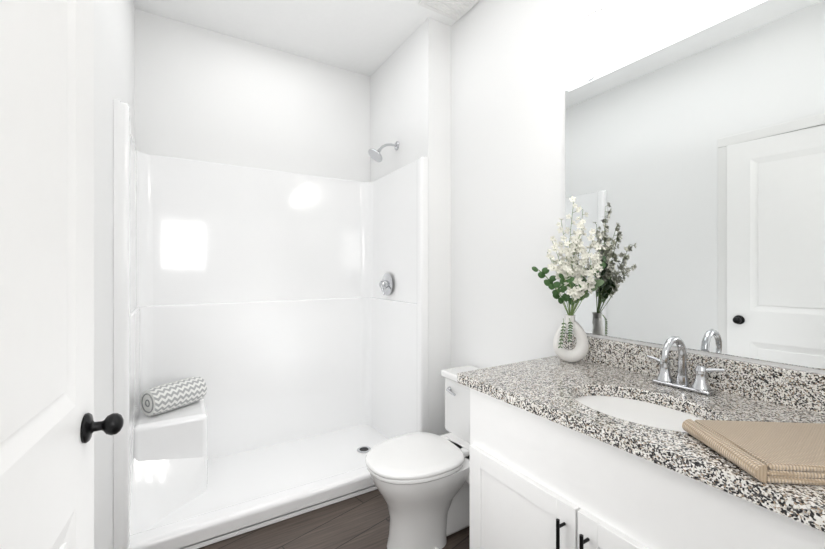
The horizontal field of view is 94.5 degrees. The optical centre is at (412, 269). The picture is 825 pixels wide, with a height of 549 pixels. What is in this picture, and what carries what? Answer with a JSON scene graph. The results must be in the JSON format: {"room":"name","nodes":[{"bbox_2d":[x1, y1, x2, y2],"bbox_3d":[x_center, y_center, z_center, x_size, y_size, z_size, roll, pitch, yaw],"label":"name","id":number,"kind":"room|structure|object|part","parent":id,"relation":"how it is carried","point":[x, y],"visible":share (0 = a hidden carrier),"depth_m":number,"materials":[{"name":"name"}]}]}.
{"room":"bathroom","nodes":[
{"label":"bathroom","id":0,"kind":"room"},
{"bbox_2d":[94,0,134,548],"bbox_3d":[-0.837,-0.150,0.836,0.100,2.760,3.398,0,0,-31],"label":"wall","id":1,"kind":"structure","parent":0,"point":[114,49],"depth_m":1.37,"materials":[{"name":"white paint"}]},
{"bbox_2d":[0,0,123,548],"bbox_3d":[-0.500,0.203,0.470,0.160,2.030,0.801,0,0,-31],"label":"door","id":2,"kind":"structure","parent":1,"relation":"in","point":[49,426],"depth_m":0.61,"materials":[{"name":"paint"}]},
{"bbox_3d":[-0.683,0.318,0.772,0.160,0.058,0.095,0,0,-31],"label":"knob","id":3,"kind":"part","parent":2,"relation":"part of","materials":[{"name":"black metal"}]},
{"bbox_2d":[135,9,369,181],"bbox_3d":[-0.933,-0.150,2.707,1.881,2.760,0.100,0,0,-31],"label":"wall","id":4,"kind":"structure","parent":0,"point":[203,94],"depth_m":2.53,"materials":[{"name":"white paint"}]},
{"bbox_2d":[133,0,479,75],"bbox_3d":[-0.076,-1.555,1.298,1.881,0.050,3.398,0,0,-31],"label":"ceiling","id":5,"kind":"structure","parent":0,"point":[367,37],"depth_m":2.35,"materials":[{"name":"paint"}]},
{"bbox_2d":[418,0,478,20],"bbox_3d":[0.222,-1.521,2.136,0.280,0.016,0.280,0,0,-31],"label":"ceiling vent","id":6,"kind":"object","parent":5,"relation":"in","point":[455,10],"visible":1,"depth_m":2.19,"materials":[{"name":"plastic"}]},
{"bbox_2d":[198,489,469,548],"bbox_3d":[-0.076,1.255,1.298,1.881,0.050,3.398,0,0,-31],"label":"floor","id":7,"kind":"structure","parent":0,"point":[361,521],"depth_m":1.79,"materials":[{"name":"brown wood"}]},
{"bbox_2d":[113,99,427,548],"bbox_3d":[-0.765,0.170,2.268,1.510,2.119,0.823,0,0,-31],"label":"shower","id":8,"kind":"object","parent":7,"relation":"on","point":[284,315],"visible":0.94,"depth_m":2.43,"materials":[{"name":"plastic"}]},
{"bbox_2d":[140,377,206,415],"bbox_3d":[-1.339,0.705,2.145,0.148,0.148,0.297,0,0,26],"label":"rolled towel","id":9,"kind":"object","parent":8,"relation":"on","point":[160,399],"visible":1,"depth_m":2.08,"materials":[{"name":"grey fabric"}]},
{"bbox_2d":[365,365,479,548],"bbox_3d":[0.141,0.890,1.806,0.758,0.681,0.496,0,0,-31],"label":"toilet","id":10,"kind":"object","parent":7,"relation":"on","point":[421,481],"visible":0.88,"depth_m":1.66,"materials":[{"name":"ceramic"}]},
{"bbox_3d":[0.204,0.640,2.016,0.027,0.028,0.085,0,0,-31],"label":"handle","id":11,"kind":"part","parent":10,"relation":"part of","materials":[{"name":"silver metal"}]},
{"bbox_2d":[457,380,824,548],"bbox_3d":[0.816,0.820,0.873,0.596,0.818,1.520,0,0,-31],"label":"bathroom vanity","id":12,"kind":"object","parent":7,"relation":"on","point":[597,446],"depth_m":0.98,"materials":[{"name":"paint"}]},
{"bbox_2d":[457,356,824,523],"bbox_3d":[0.814,0.392,0.883,0.589,0.035,1.538,0,0,-31],"label":"countertop","id":13,"kind":"structure","parent":12,"relation":"on","point":[546,384],"depth_m":1.02,"materials":[{"name":"stone"}]},
{"bbox_2d":[532,196,610,361],"bbox_3d":[0.644,0.041,1.504,0.213,0.667,0.254,0,0,-31],"label":"vase","id":14,"kind":"object","parent":13,"relation":"on","point":[576,282],"visible":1,"depth_m":1.52,"materials":[{"name":"ceramic"}]},
{"bbox_2d":[569,388,732,439],"bbox_3d":[0.637,0.472,1.060,0.324,0.148,0.424,0,0,-31],"label":"sink","id":15,"kind":"object","parent":13,"relation":"in","point":[670,417],"depth_m":1.12,"materials":[{"name":"white ceramic"}]},
{"bbox_2d":[645,336,728,395],"bbox_3d":[0.820,0.290,1.189,0.146,0.170,0.220,0,0,-31],"label":"faucet","id":16,"kind":"object","parent":13,"relation":"on","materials":[{"name":"silver metal"}]},
{"bbox_2d":[682,419,824,484],"bbox_3d":[0.794,0.358,0.759,0.364,0.032,0.215,0,0,5],"label":"folded towel","id":17,"kind":"object","parent":13,"relation":"on","point":[780,452],"visible":1,"depth_m":0.74,"materials":[{"name":"beige fabric"}]},
{"bbox_2d":[370,0,824,435],"bbox_3d":[0.612,-0.150,1.717,0.270,2.760,3.398,0,0,-31],"label":"wall","id":18,"kind":"structure","parent":0,"point":[470,104],"depth_m":2.06,"materials":[{"name":"white paint"}]},
{"bbox_2d":[563,332,824,411],"bbox_3d":[1.058,0.325,1.030,0.020,0.101,1.538,0,0,-31],"label":"backsplash","id":19,"kind":"structure","parent":18,"relation":"attached to","point":[802,389],"depth_m":1.13,"materials":[{"name":"stone"}]},
{"bbox_2d":[565,0,824,369],"bbox_3d":[1.031,-0.269,1.085,0.010,1.063,1.383,0,0,-31],"label":"mirror","id":20,"kind":"object","parent":18,"relation":"attached to","point":[695,173],"visible":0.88,"depth_m":1.21,"materials":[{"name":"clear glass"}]}
]}

